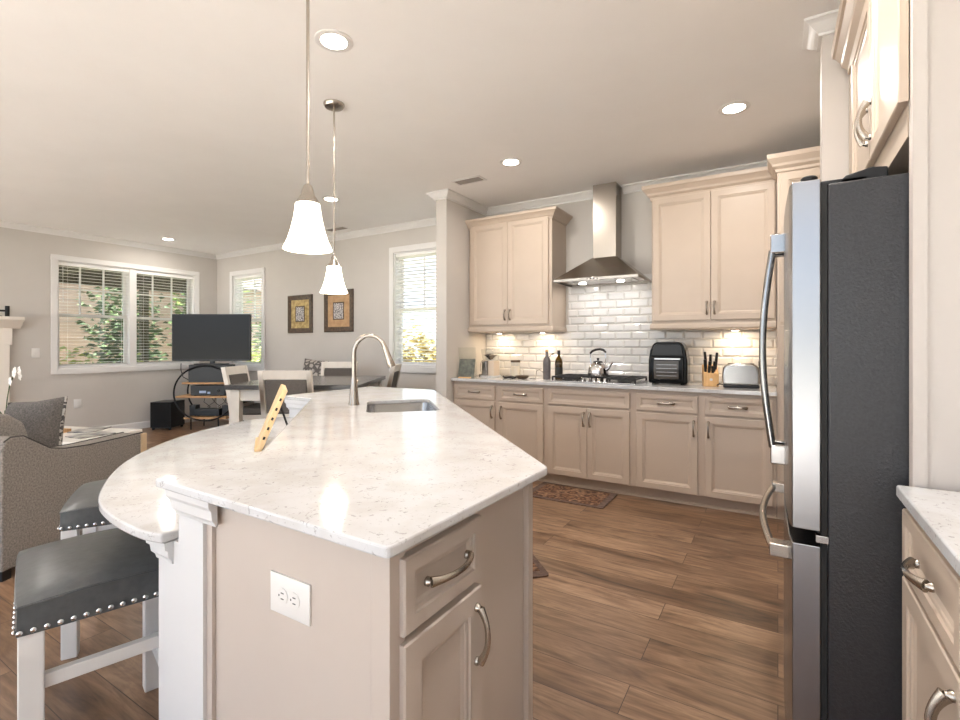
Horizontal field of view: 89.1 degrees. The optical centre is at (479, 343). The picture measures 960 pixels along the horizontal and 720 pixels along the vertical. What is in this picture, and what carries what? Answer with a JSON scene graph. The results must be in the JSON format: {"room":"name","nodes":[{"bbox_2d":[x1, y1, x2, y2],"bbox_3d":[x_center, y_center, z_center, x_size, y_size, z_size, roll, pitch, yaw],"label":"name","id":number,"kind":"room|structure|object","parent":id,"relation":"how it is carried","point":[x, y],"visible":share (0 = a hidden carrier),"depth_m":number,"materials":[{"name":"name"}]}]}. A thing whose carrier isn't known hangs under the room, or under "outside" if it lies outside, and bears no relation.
{"room":"kitchen","nodes":[
{"label":"kitchen","id":0,"kind":"room"},
{"bbox_2d":[0,227,216,426],"bbox_3d":[-6.349,-0.120,5.194,0.150,2.740,7.450,0,0,31],"label":"wall","id":1,"kind":"structure","parent":0,"point":[108,398],"depth_m":6.53,"materials":[{"name":"paint"}]},
{"bbox_2d":[31,348,39,357],"bbox_3d":[-5.642,0.114,6.197,0.011,0.125,0.080,0,0,31],"label":"wall outlet","id":2,"kind":"object","parent":1,"relation":"attached to","point":[35,352],"visible":1,"depth_m":6.20,"materials":[{"name":"white plastic"}]},
{"bbox_2d":[74,399,80,407],"bbox_3d":[-5.417,0.803,6.569,0.008,0.120,0.085,0,0,31],"label":"wall outlet","id":3,"kind":"object","parent":1,"relation":"attached to","point":[77,402],"visible":1,"depth_m":6.57,"materials":[{"name":"white plastic"}]},
{"bbox_2d":[50,254,199,374],"bbox_3d":[-5.129,-0.386,7.173,0.170,1.569,1.908,0,0,31],"label":"window","id":4,"kind":"structure","parent":1,"relation":"in","point":[129,272],"depth_m":7.08,"materials":[{"name":"white paint"}]},
{"bbox_2d":[0,419,784,719],"bbox_3d":[-2.478,1.300,2.831,9.220,0.100,7.450,0,0,31],"label":"floor","id":5,"kind":"structure","parent":0,"point":[645,608],"depth_m":2.14,"materials":[{"name":"brown wood"}]},
{"bbox_2d":[0,316,24,413],"bbox_3d":[-6.011,0.460,5.409,0.200,1.580,1.410,0,0,31],"label":"fireplace mantel","id":6,"kind":"object","parent":5,"relation":"on","point":[7,323],"visible":0.78,"depth_m":5.88,"materials":[{"name":"beige paint"}]},
{"bbox_2d":[0,306,9,315],"bbox_3d":[-5.767,-0.395,5.791,0.100,0.130,0.277,0,0,31],"label":"candle holder","id":7,"kind":"object","parent":6,"relation":"on","point":[7,308],"visible":0.81,"depth_m":5.88,"materials":[{"name":"black metal"}]},
{"bbox_2d":[5,306,9,315],"bbox_3d":[-5.707,-0.395,5.891,0.044,0.130,0.044,0,0,31],"label":"cup","id":8,"kind":"object","parent":7,"relation":"on","point":[7,308],"depth_m":5.88,"materials":[{"name":"black metal"}]},
{"bbox_2d":[0,316,24,328],"bbox_3d":[-6.011,-0.260,5.409,0.200,0.140,1.410,0,0,31],"label":"mantel shelf","id":9,"kind":"object","parent":6,"relation":"attached to","point":[6,322],"depth_m":5.90,"materials":[{"name":"beige paint"}]},
{"bbox_2d":[0,414,146,581],"bbox_3d":[-2.904,0.814,3.056,0.892,0.872,1.078,0,0,1],"label":"sofa","id":10,"kind":"object","parent":5,"relation":"on","point":[37,479],"visible":0.76,"depth_m":2.75,"materials":[{"name":"grey fabric"}]},
{"bbox_2d":[5,396,67,446],"bbox_3d":[-2.878,0.569,3.148,0.403,0.451,0.212,0,0,-7],"label":"throw pillow","id":11,"kind":"object","parent":10,"relation":"on","point":[43,421],"visible":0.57,"depth_m":3.12,"materials":[{"name":"grey fabric"}]},
{"bbox_2d":[11,528,158,719],"bbox_3d":[-1.179,0.942,1.522,0.399,0.617,0.480,0,0,-43],"label":"bar stool","id":12,"kind":"object","parent":5,"relation":"on","point":[68,580],"visible":0.65,"depth_m":1.36,"materials":[{"name":"grey leather"}]},
{"bbox_2d":[57,479,116,660],"bbox_3d":[-1.601,0.942,2.213,0.399,0.617,0.480,0,0,-30],"label":"bar stool","id":13,"kind":"object","parent":5,"relation":"on","point":[81,510],"visible":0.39,"depth_m":1.96,"materials":[{"name":"grey leather"}]},
{"bbox_2d":[62,426,141,444],"bbox_3d":[-3.884,1.022,4.386,1.360,0.455,0.640,0,0,11],"label":"coffee table","id":14,"kind":"object","parent":5,"relation":"on","point":[66,440],"visible":0.03,"depth_m":4.43,"materials":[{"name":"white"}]},
{"bbox_2d":[0,366,21,413],"bbox_3d":[-4.380,0.499,4.511,0.325,0.592,0.317,0,0,-23],"label":"orchid","id":15,"kind":"object","parent":14,"relation":"on","point":[18,370],"visible":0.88,"depth_m":4.48,"materials":[{"name":"white plant"}]},
{"bbox_2d":[67,426,111,432],"bbox_3d":[-3.600,0.790,4.505,0.210,0.008,0.280,0,0,-9],"label":"magazine","id":16,"kind":"object","parent":14,"relation":"on","point":[86,429],"visible":0.93,"depth_m":4.49,"materials":[{"name":"white paper"}]},
{"bbox_2d":[65,431,115,438],"bbox_3d":[-3.384,0.790,4.245,0.210,0.008,0.280,0,0,23],"label":"magazine","id":17,"kind":"object","parent":14,"relation":"on","point":[99,433],"visible":1,"depth_m":4.24,"materials":[{"name":"white paper"}]},
{"bbox_2d":[150,400,184,429],"bbox_3d":[-4.634,1.048,7.242,0.300,0.405,0.346,0,0,0],"label":"subwoofer","id":18,"kind":"object","parent":5,"relation":"on","point":[163,413],"visible":1,"depth_m":7.07,"materials":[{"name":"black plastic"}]},
{"bbox_2d":[150,403,169,426],"bbox_3d":[-4.634,1.028,7.072,0.280,0.355,0.005,0,0,0],"label":"grille","id":19,"kind":"object","parent":18,"relation":"attached to","point":[159,412],"depth_m":7.07,"materials":[{"name":"black fabric"}]},
{"bbox_2d":[173,365,243,429],"bbox_3d":[-4.019,0.779,7.292,0.924,0.942,0.364,0,0,0],"label":"tv stand","id":20,"kind":"object","parent":5,"relation":"on","point":[197,418],"visible":0.52,"depth_m":7.13,"materials":[{"name":"black metal"}]},
{"bbox_2d":[189,404,199,415],"bbox_3d":[-4.274,0.991,7.312,0.092,0.160,0.120,0,0,0],"label":"speaker","id":21,"kind":"object","parent":20,"relation":"on","point":[193,407],"visible":0.8,"depth_m":7.25},
{"bbox_2d":[175,394,226,397],"bbox_3d":[-4.019,0.775,7.292,0.860,0.028,0.330,0,0,0],"label":"shelf","id":22,"kind":"object","parent":20,"relation":"attached to","point":[186,395],"depth_m":7.13,"materials":[{"name":"brown wood"}]},
{"bbox_2d":[182,382,223,383],"bbox_3d":[-4.019,0.575,7.292,0.680,0.028,0.330,0,0,0],"label":"shelf","id":23,"kind":"object","parent":20,"relation":"attached to","point":[182,382],"depth_m":7.13,"materials":[{"name":"brown wood"}]},
{"bbox_2d":[184,416,228,418],"bbox_3d":[-4.019,1.085,7.292,0.620,0.028,0.330,0,0,0],"label":"shelf","id":24,"kind":"object","parent":20,"relation":"attached to","point":[188,417],"depth_m":7.13,"materials":[{"name":"brown wood"}]},
{"bbox_2d":[191,384,225,395],"bbox_3d":[-3.999,0.686,7.286,0.500,0.150,0.272,0,0,0],"label":"receiver","id":25,"kind":"object","parent":20,"relation":"on","point":[201,389],"visible":0.84,"depth_m":7.16,"materials":[{"name":"black plastic"}]},
{"bbox_2d":[195,408,221,415],"bbox_3d":[-4.039,1.016,7.292,0.360,0.110,0.140,0,0,0],"label":"speaker","id":26,"kind":"object","parent":20,"relation":"on","point":[199,411],"visible":0.82,"depth_m":7.22},
{"bbox_2d":[188,364,234,381],"bbox_3d":[-3.989,0.433,7.272,0.560,0.255,0.260,0,0,0],"label":"speaker","id":27,"kind":"object","parent":20,"relation":"on","point":[200,374],"visible":0.64,"depth_m":7.14},
{"bbox_2d":[172,314,251,364],"bbox_3d":[-4.009,-0.070,7.292,1.170,0.752,0.220,0,0,0],"label":"television","id":28,"kind":"object","parent":27,"relation":"on","point":[212,338],"visible":0.94,"depth_m":7.27,"materials":[{"name":"black plastic"}]},
{"bbox_2d":[222,404,228,415],"bbox_3d":[-3.779,0.991,7.312,0.110,0.160,0.120,0,0,0],"label":"speaker","id":29,"kind":"object","parent":20,"relation":"on","point":[224,407],"visible":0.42,"depth_m":7.25},
{"bbox_2d":[221,365,260,423],"bbox_3d":[-2.185,0.735,4.810,0.510,1.030,0.440,0,0,0],"label":"dining chair","id":30,"kind":"object","parent":5,"relation":"on","point":[251,410],"visible":0.37,"depth_m":4.64,"materials":[{"name":"paint"}]},
{"bbox_2d":[257,370,313,417],"bbox_3d":[-1.614,0.735,4.271,0.440,1.030,0.510,0,0,0],"label":"dining chair","id":31,"kind":"object","parent":5,"relation":"on","point":[296,382],"visible":0.34,"depth_m":4.05,"materials":[{"name":"paint"}]},
{"bbox_2d":[224,376,385,422],"bbox_3d":[-1.675,0.807,4.971,1.180,0.885,1.300,0,0,0],"label":"dining table","id":32,"kind":"object","parent":5,"relation":"on","point":[244,391],"visible":0.27,"depth_m":4.38,"materials":[{"name":"paint"}]},
{"bbox_2d":[146,399,532,719],"bbox_3d":[-0.591,0.804,2.309,1.012,0.892,2.999,0,0,-13],"label":"kitchen island","id":33,"kind":"object","parent":5,"relation":"on","point":[440,628],"visible":0.73,"depth_m":1.07,"materials":[{"name":"paint"}]},
{"bbox_2d":[98,417,292,542],"bbox_3d":[-1.149,0.487,2.170,0.669,0.026,2.015,0,0,-13],"label":"bar ledge","id":34,"kind":"object","parent":33,"relation":"on","point":[130,499],"visible":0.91,"depth_m":1.84,"materials":[{"name":"white stone"}]},
{"bbox_2d":[254,384,287,451],"bbox_3d":[-0.970,0.338,2.308,0.171,0.272,0.302,0,0,-23],"label":"stand","id":35,"kind":"object","parent":34,"relation":"on","point":[260,441],"visible":0.94,"depth_m":2.18,"materials":[{"name":"brown wood"}]},
{"bbox_2d":[271,570,310,626],"bbox_3d":[-0.397,0.528,1.016,0.125,0.083,0.008,0,0,31],"label":"wall outlet","id":36,"kind":"object","parent":33,"relation":"attached to","point":[290,597],"visible":1,"depth_m":1.01,"materials":[{"name":"white plastic"}]},
{"bbox_2d":[277,588,287,603],"bbox_3d":[-0.414,0.528,1.024,0.033,0.033,0.002,0,0,31],"label":"socket","id":37,"kind":"object","parent":36,"relation":"attached to","point":[282,593],"depth_m":1.02,"materials":[{"name":"white plastic"}]},
{"bbox_2d":[289,593,299,608],"bbox_3d":[-0.382,0.528,1.004,0.033,0.033,0.002,0,0,31],"label":"socket","id":38,"kind":"object","parent":36,"relation":"attached to","point":[294,598],"depth_m":1.00,"materials":[{"name":"white plastic"}]},
{"bbox_2d":[156,386,546,557],"bbox_3d":[-0.568,0.347,2.326,1.021,0.022,3.142,0,0,-13],"label":"island countertop","id":39,"kind":"structure","parent":33,"relation":"on","point":[381,484],"depth_m":1.26,"materials":[{"name":"white stone"}]},
{"bbox_2d":[348,333,394,405],"bbox_3d":[-0.596,0.138,2.716,0.258,0.395,0.109,0,0,0],"label":"faucet","id":40,"kind":"object","parent":39,"relation":"on","point":[353,399],"visible":1,"depth_m":2.68,"materials":[{"name":"silver metal"}]},
{"bbox_2d":[367,402,436,412],"bbox_3d":[-0.436,0.449,2.690,0.407,0.182,0.585,0,0,-13],"label":"sink","id":41,"kind":"object","parent":39,"relation":"in","point":[419,406],"visible":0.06,"depth_m":2.94,"materials":[{"name":"silver metal"}]},
{"bbox_2d":[321,362,357,375],"bbox_3d":[-1.737,0.735,5.811,0.440,1.030,0.510,0,0,0],"label":"dining chair","id":42,"kind":"object","parent":5,"relation":"on","point":[327,368],"visible":0.14,"depth_m":6.00,"materials":[{"name":"paint"}]},
{"bbox_2d":[387,364,401,387],"bbox_3d":[-1.126,0.735,5.232,0.510,1.030,0.440,0,0,0],"label":"dining chair","id":43,"kind":"object","parent":5,"relation":"on","point":[394,374],"visible":0.22,"depth_m":5.15,"materials":[{"name":"paint"}]},
{"bbox_2d":[454,381,497,432],"bbox_3d":[0.102,0.808,4.986,0.504,0.884,0.693,0,0,31],"label":"base cabinet","id":44,"kind":"object","parent":5,"relation":"on","point":[478,399],"visible":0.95,"depth_m":4.70,"materials":[{"name":"paint"}]},
{"bbox_2d":[498,383,549,481],"bbox_3d":[0.529,0.808,4.725,0.497,0.884,0.693,0,0,31],"label":"base cabinet","id":45,"kind":"object","parent":5,"relation":"on","point":[521,407],"visible":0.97,"depth_m":4.45,"materials":[{"name":"paint"}]},
{"bbox_2d":[533,555,548,578],"bbox_3d":[0.070,1.245,2.942,0.446,0.010,0.764,0,0,-14],"label":"kitchen mat","id":46,"kind":"object","parent":5,"relation":"on","point":[539,571],"visible":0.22,"depth_m":2.67,"materials":[{"name":"brown fabric"}]},
{"bbox_2d":[533,482,616,508],"bbox_3d":[0.748,1.245,4.037,0.670,0.010,0.430,0,0,31],"label":"kitchen mat","id":47,"kind":"object","parent":5,"relation":"on","point":[548,491],"visible":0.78,"depth_m":4.00,"materials":[{"name":"brown fabric"}]},
{"bbox_2d":[546,385,635,495],"bbox_3d":[1.067,0.808,4.397,0.764,0.884,0.693,0,0,31],"label":"base cabinet","id":48,"kind":"object","parent":5,"relation":"on","point":[590,431],"visible":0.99,"depth_m":4.13,"materials":[{"name":"paint"}]},
{"bbox_2d":[451,375,776,395],"bbox_3d":[1.066,0.350,4.404,2.757,0.029,0.680,0,0,31],"label":"countertop","id":49,"kind":"structure","parent":48,"relation":"on","point":[697,387],"depth_m":3.98,"materials":[{"name":"white stone"}]},
{"bbox_2d":[458,359,475,377],"bbox_3d":[-0.129,0.242,4.846,0.170,0.188,0.118,0,0,21],"label":"slate board","id":50,"kind":"object","parent":49,"relation":"on","point":[466,366],"visible":0.99,"depth_m":4.83,"materials":[{"name":"grey stone"}]},
{"bbox_2d":[480,348,500,376],"bbox_3d":[0.109,0.191,5.006,0.200,0.290,0.200,0,0,31],"label":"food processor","id":51,"kind":"object","parent":49,"relation":"on","point":[489,368],"visible":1,"depth_m":4.96,"materials":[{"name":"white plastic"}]},
{"bbox_2d":[482,361,487,374],"bbox_3d":[0.066,0.248,5.021,0.092,0.145,0.092,0,0,31],"label":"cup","id":52,"kind":"object","parent":51,"relation":"on","point":[484,363],"depth_m":4.98,"materials":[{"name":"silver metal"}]},
{"bbox_2d":[511,360,519,375],"bbox_3d":[0.361,0.250,4.958,0.100,0.172,0.100,0,0,31],"label":"canister","id":53,"kind":"object","parent":49,"relation":"on","point":[515,370],"visible":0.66,"depth_m":4.92,"materials":[{"name":"clear glass"}]},
{"bbox_2d":[515,375,528,378],"bbox_3d":[0.408,0.321,4.718,0.140,0.030,0.140,0,0,31],"label":"dish","id":54,"kind":"object","parent":49,"relation":"on","point":[517,376],"visible":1,"depth_m":4.68,"materials":[{"name":"brown metal"}]},
{"bbox_2d":[543,350,553,378],"bbox_3d":[0.661,0.195,4.704,0.111,0.283,0.074,0,0,31],"label":"oil bottle","id":55,"kind":"object","parent":49,"relation":"on","point":[546,361],"visible":1,"depth_m":4.68,"materials":[{"name":"grey glass"}]},
{"bbox_2d":[555,350,562,378],"bbox_3d":[0.754,0.198,4.671,0.075,0.276,0.075,0,0,31],"label":"olive oil bottle","id":56,"kind":"object","parent":49,"relation":"on","point":[558,362],"visible":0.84,"depth_m":4.64,"materials":[{"name":"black glass"}]},
{"bbox_2d":[550,374,647,384],"bbox_3d":[1.069,0.311,4.391,0.750,0.050,0.460,0,0,31],"label":"gas cooktop","id":57,"kind":"object","parent":49,"relation":"in","point":[580,378],"visible":0.91,"depth_m":4.30,"materials":[{"name":"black metal"}]},
{"bbox_2d":[588,348,613,375],"bbox_3d":[1.064,0.160,4.361,0.181,0.250,0.220,0,0,-15],"label":"kettle","id":58,"kind":"object","parent":57,"relation":"on","point":[597,368],"visible":1,"depth_m":4.32,"materials":[{"name":"silver metal"}]},
{"bbox_2d":[649,342,689,385],"bbox_3d":[1.594,0.160,4.108,0.300,0.352,0.326,0,0,27],"label":"air fryer oven","id":59,"kind":"object","parent":49,"relation":"on","point":[669,362],"visible":1,"depth_m":3.98,"materials":[{"name":"black plastic"}]},
{"bbox_2d":[702,352,718,386],"bbox_3d":[1.847,0.198,3.908,0.115,0.275,0.144,0,0,19],"label":"knife block","id":60,"kind":"object","parent":49,"relation":"on","point":[710,374],"visible":1,"depth_m":3.86,"materials":[{"name":"brown wood"}]},
{"bbox_2d":[717,363,759,387],"bbox_3d":[2.006,0.241,3.777,0.317,0.183,0.180,0,0,26],"label":"toaster","id":61,"kind":"object","parent":49,"relation":"on","point":[734,375],"visible":0.84,"depth_m":3.69,"materials":[{"name":"silver metal"}]},
{"bbox_2d":[634,390,702,506],"bbox_3d":[1.609,0.808,4.066,0.505,0.884,0.693,0,0,31],"label":"base cabinet","id":62,"kind":"object","parent":5,"relation":"on","point":[667,424],"visible":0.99,"depth_m":3.81,"materials":[{"name":"paint"}]},
{"bbox_2d":[701,393,776,518],"bbox_3d":[2.031,0.808,3.808,0.485,0.884,0.693,0,0,31],"label":"base cabinet","id":63,"kind":"object","parent":5,"relation":"on","point":[737,470],"visible":0.96,"depth_m":3.56,"materials":[{"name":"paint"}]},
{"bbox_2d":[767,146,819,519],"bbox_3d":[2.585,-0.036,3.469,0.930,2.572,0.700,0,0,31],"label":"pantry cabinet","id":64,"kind":"object","parent":5,"relation":"on","point":[787,168],"visible":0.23,"depth_m":3.40,"materials":[{"name":"paint"}]},
{"bbox_2d":[759,166,908,719],"bbox_3d":[1.351,0.396,1.551,0.806,1.708,0.915,0,0,31],"label":"refrigerator","id":65,"kind":"object","parent":5,"relation":"on","point":[843,245],"visible":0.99,"depth_m":1.27,"materials":[{"name":"black metal"}]},
{"bbox_2d":[901,508,959,719],"bbox_3d":[1.125,0.808,0.814,0.648,0.884,0.470,0,0,31],"label":"base cabinet","id":66,"kind":"object","parent":5,"relation":"on","point":[930,584],"visible":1,"depth_m":0.96,"materials":[{"name":"paint"}]},
{"bbox_3d":[0.846,0.808,0.357,0.648,0.884,0.600,0,0,31],"label":"base cabinet","id":67,"kind":"object","parent":5,"relation":"on","visible":0},
{"bbox_2d":[896,485,959,575],"bbox_3d":[0.946,0.350,0.486,0.627,0.029,1.216,0,0,31],"label":"countertop","id":68,"kind":"structure","parent":67,"relation":"on","point":[937,512],"depth_m":0.97,"materials":[{"name":"white stone"}]},
{"bbox_3d":[-2.178,0.925,6.508,1.100,0.650,0.400,0,0,31],"label":"bench","id":69,"kind":"object","parent":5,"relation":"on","visible":0},
{"bbox_2d":[303,358,328,375],"bbox_3d":[-2.224,0.398,6.548,0.411,0.406,0.158,0,0,17],"label":"throw pillow","id":70,"kind":"object","parent":69,"relation":"on","point":[315,366],"visible":0.41,"depth_m":6.51,"materials":[{"name":"fabric"}]},
{"bbox_2d":[0,0,839,253],"bbox_3d":[-2.478,-1.565,2.831,9.220,0.150,7.450,0,0,31],"label":"ceiling","id":71,"kind":"structure","parent":0,"point":[143,121],"depth_m":3.05,"materials":[{"name":"paint"}]},
{"bbox_2d":[282,0,331,253],"bbox_3d":[-0.614,-0.913,1.739,0.169,1.154,0.169,0,0,31],"label":"pendant light","id":72,"kind":"object","parent":71,"relation":"hanging from","point":[307,235],"visible":1,"depth_m":1.72,"materials":[{"name":"white glass"}]},
{"bbox_2d":[322,196,339,201],"bbox_3d":[-1.531,-1.487,5.015,0.184,0.006,0.184,0,0,31],"label":"recessed light","id":73,"kind":"object","parent":71,"relation":"in","point":[326,198],"visible":0.91,"depth_m":5.01,"materials":[{"name":"white paint"}]},
{"bbox_2d":[314,29,352,52],"bbox_3d":[-0.718,-1.487,2.400,0.184,0.006,0.184,0,0,31],"label":"recessed light","id":74,"kind":"object","parent":71,"relation":"in","point":[331,40],"visible":1,"depth_m":2.39,"materials":[{"name":"white paint"}]},
{"bbox_2d":[320,99,347,293],"bbox_3d":[-0.906,-0.903,3.030,0.169,1.173,0.169,0,0,31],"label":"pendant light","id":75,"kind":"object","parent":71,"relation":"hanging from","point":[333,283],"visible":1,"depth_m":3.00,"materials":[{"name":"white glass"}]},
{"bbox_2d":[325,226,349,231],"bbox_3d":[-1.854,-1.486,6.310,0.350,0.009,0.140,0,0,31],"label":"ceiling vent","id":76,"kind":"object","parent":71,"relation":"in","point":[339,228],"visible":0.91,"depth_m":6.27,"materials":[{"name":"white metal"}]},
{"bbox_2d":[451,175,486,185],"bbox_3d":[-0.100,-1.486,4.443,0.300,0.009,0.140,0,0,31],"label":"ceiling vent","id":77,"kind":"object","parent":71,"relation":"in","point":[478,178],"visible":1,"depth_m":4.43,"materials":[{"name":"white metal"}]},
{"bbox_2d":[500,158,521,165],"bbox_3d":[0.254,-1.487,3.995,0.184,0.006,0.184,0,0,31],"label":"recessed light","id":78,"kind":"object","parent":71,"relation":"in","point":[507,161],"visible":1,"depth_m":3.99,"materials":[{"name":"white paint"}]},
{"bbox_2d":[718,101,750,114],"bbox_3d":[1.604,-1.487,3.080,0.184,0.006,0.184,0,0,31],"label":"recessed light","id":79,"kind":"object","parent":71,"relation":"in","point":[735,107],"visible":1,"depth_m":3.07,"materials":[{"name":"white paint"}]},
{"bbox_2d":[436,199,485,402],"bbox_3d":[-0.174,-0.120,5.144,0.127,2.740,0.800,0,0,31],"label":"wall partition","id":80,"kind":"structure","parent":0,"point":[452,232],"depth_m":4.86,"materials":[{"name":"paint"}]},
{"bbox_2d":[0,189,592,258],"bbox_3d":[-3.525,-1.455,3.382,6.558,0.070,7.300,0,0,31],"label":"crown molding","id":81,"kind":"structure","parent":80,"relation":"attached to","point":[448,194],"depth_m":6.08,"materials":[{"name":"white paint"}]},
{"bbox_2d":[217,182,776,407],"bbox_3d":[-0.587,-0.120,5.929,8.920,2.740,0.190,0,0,31],"label":"wall","id":82,"kind":"structure","parent":0,"point":[363,261],"depth_m":6.49,"materials":[{"name":"paint"}]},
{"bbox_2d":[101,416,246,428],"bbox_3d":[-2.786,1.200,5.801,5.299,0.100,2.400,0,0,31],"label":"baseboard","id":83,"kind":"structure","parent":82,"relation":"attached to","point":[144,424],"depth_m":7.17,"materials":[{"name":"white paint"}]},
{"bbox_2d":[230,267,264,370],"bbox_3d":[-3.667,-0.378,7.821,0.918,1.604,0.170,0,0,31],"label":"window","id":84,"kind":"structure","parent":82,"relation":"in","point":[237,278],"depth_m":7.76,"materials":[{"name":"white paint"}]},
{"bbox_2d":[234,274,260,364],"bbox_3d":[-3.682,-0.381,7.797,0.738,1.426,0.050,0,0,31],"label":"blind","id":85,"kind":"object","parent":84,"relation":"attached to","point":[237,277],"depth_m":7.81,"materials":[{"name":"white"}]},
{"bbox_2d":[288,294,312,332],"bbox_3d":[-2.616,-0.435,7.086,0.530,0.550,0.030,0,0,31],"label":"framed picture","id":86,"kind":"object","parent":82,"relation":"attached to","point":[300,307],"visible":1,"depth_m":7.08,"materials":[{"name":"gold metal"}]},
{"bbox_2d":[296,307,303,320],"bbox_3d":[-2.616,-0.435,7.087,0.169,0.199,0.001,0,0,31],"label":"print","id":87,"kind":"object","parent":86,"relation":"attached to","point":[299,310],"depth_m":7.08},
{"bbox_2d":[324,289,353,331],"bbox_3d":[-1.938,-0.453,6.672,0.560,0.575,0.030,0,0,31],"label":"framed picture","id":88,"kind":"object","parent":82,"relation":"attached to","point":[338,308],"visible":0.93,"depth_m":6.66,"materials":[{"name":"brown wood"}]},
{"bbox_2d":[334,303,342,318],"bbox_3d":[-1.937,-0.453,6.673,0.181,0.210,0.001,0,0,31],"label":"print","id":89,"kind":"object","parent":88,"relation":"attached to","point":[338,307],"depth_m":6.67},
{"bbox_2d":[389,242,435,373],"bbox_3d":[-0.723,-0.433,6.024,0.918,1.574,0.170,0,0,31],"label":"window","id":90,"kind":"structure","parent":82,"relation":"in","point":[397,255],"depth_m":6.08,"materials":[{"name":"white paint"}]},
{"bbox_2d":[465,206,572,332],"bbox_3d":[0.360,-0.701,4.987,1.071,1.158,0.427,0,0,31],"label":"upper cabinet","id":91,"kind":"object","parent":82,"relation":"attached to","point":[515,259],"visible":1,"depth_m":4.82,"materials":[{"name":"paint"}]},
{"bbox_2d":[554,182,650,286],"bbox_3d":[1.125,-1.028,4.484,0.760,0.925,0.493,0,0,31],"label":"range hood","id":92,"kind":"object","parent":82,"relation":"attached to","point":[607,265],"visible":1,"depth_m":4.50,"materials":[{"name":"silver metal"}]},
{"bbox_2d":[486,273,776,384],"bbox_3d":[1.244,-0.157,4.692,2.762,0.986,0.013,0,0,31],"label":"backsplash","id":93,"kind":"structure","parent":82,"relation":"attached to","point":[616,318],"depth_m":4.65,"materials":[{"name":"tile"}]},
{"bbox_2d":[622,160,766,193],"bbox_3d":[2.248,-1.455,4.046,2.118,0.070,0.070,0,0,31],"label":"crown molding","id":94,"kind":"structure","parent":82,"relation":"attached to","point":[632,187],"depth_m":4.28,"materials":[{"name":"white paint"}]},
{"bbox_2d":[641,166,775,330],"bbox_3d":[1.891,-0.726,4.053,0.975,1.208,0.427,0,0,31],"label":"upper cabinet","id":95,"kind":"object","parent":82,"relation":"attached to","point":[711,234],"visible":0.97,"depth_m":3.88,"materials":[{"name":"paint"}]},
{"bbox_2d":[820,34,849,181],"bbox_3d":[1.910,-0.120,2.127,0.696,2.740,0.120,0,0,31],"label":"wall pier","id":96,"kind":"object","parent":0,"point":[834,79],"depth_m":2.24,"materials":[{"name":"grey paint"}]},
{"bbox_2d":[802,9,838,52],"bbox_3d":[1.880,-1.455,2.145,0.766,0.070,0.260,0,0,31],"label":"crown molding","id":97,"kind":"object","parent":96,"relation":"attached to","point":[818,26],"visible":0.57,"depth_m":2.24,"materials":[{"name":"white paint"}]},
{"bbox_2d":[909,0,959,491],"bbox_3d":[1.291,-0.120,1.018,0.597,2.740,0.036,0,0,31],"label":"wall","id":98,"kind":"structure","parent":0,"point":[934,25],"depth_m":1.15,"materials":[{"name":"grey paint"}]},
{"bbox_3d":[1.393,-0.120,0.468,0.150,2.740,7.450,0,0,31],"label":"wall","id":99,"kind":"structure","parent":0,"visible":0},
{"bbox_2d":[831,0,908,174],"bbox_3d":[1.560,-0.899,1.548,0.649,0.785,1.172,0,0,31],"label":"upper cabinet","id":100,"kind":"object","parent":99,"relation":"attached to","point":[871,39],"visible":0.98,"depth_m":1.51,"materials":[{"name":"paint"}]},
{"label":"outside","id":101,"kind":"structure","parent":0,"visible":0},
{"bbox_3d":[-3.325,1.550,13.746,60.000,0.100,60.000,0,0,31],"label":"ground","id":102,"kind":"structure","parent":101,"visible":0},
{"bbox_2d":[59,346,100,363],"bbox_3d":[-6.780,0.764,8.101,1.072,1.474,1.098,0,0,31],"label":"leafy bush","id":103,"kind":"object","parent":102,"relation":"on","point":[62,347],"visible":0.03,"depth_m":8.09,"materials":[{"name":"green plant"}]},
{"bbox_2d":[72,287,171,363],"bbox_3d":[-7.490,-0.210,10.355,1.920,3.432,1.834,0,0,31],"label":"leafy tree","id":104,"kind":"object","parent":102,"relation":"on","point":[114,337],"visible":0.3,"depth_m":10.12,"materials":[{"name":"green plant"}]},
{"bbox_2d":[59,265,248,361],"bbox_3d":[-6.408,0.085,7.543,2.300,2.830,5.400,0,0,31],"label":"porch roof","id":105,"kind":"structure","parent":102,"relation":"on","point":[143,334],"depth_m":9.39,"materials":[{"name":"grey wood"}]},
{"bbox_2d":[59,279,260,363],"bbox_3d":[-9.437,-0.840,15.250,5.800,4.700,8.600,0,0,31],"label":"house","id":106,"kind":"structure","parent":102,"relation":"on","point":[68,332],"depth_m":11.23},
{"bbox_2d":[167,288,250,339],"bbox_3d":[-6.704,-0.601,12.005,1.819,4.209,1.892,0,0,31],"label":"leafy tree","id":107,"kind":"object","parent":102,"relation":"on","point":[182,300],"visible":0.03,"depth_m":11.66,"materials":[{"name":"green plant"}]},
{"bbox_2d":[252,314,260,361],"bbox_3d":[-5.406,0.184,13.175,1.823,2.641,1.778,0,0,31],"label":"leafy tree","id":108,"kind":"object","parent":102,"relation":"on","point":[257,335],"visible":0.02,"depth_m":12.66,"materials":[{"name":"green plant"}]},
{"bbox_2d":[252,341,260,362],"bbox_3d":[-5.037,0.697,10.979,1.585,1.580,1.512,0,0,31],"label":"leafy bush","id":109,"kind":"object","parent":102,"relation":"on","point":[253,359],"visible":0.04,"depth_m":10.77,"materials":[{"name":"green plant"}]},
{"bbox_2d":[403,323,435,361],"bbox_3d":[-1.438,0.455,11.909,3.305,2.108,3.216,0,0,31],"label":"hedge","id":110,"kind":"object","parent":102,"relation":"on","point":[413,327],"visible":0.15,"depth_m":11.58,"materials":[{"name":"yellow plant"}]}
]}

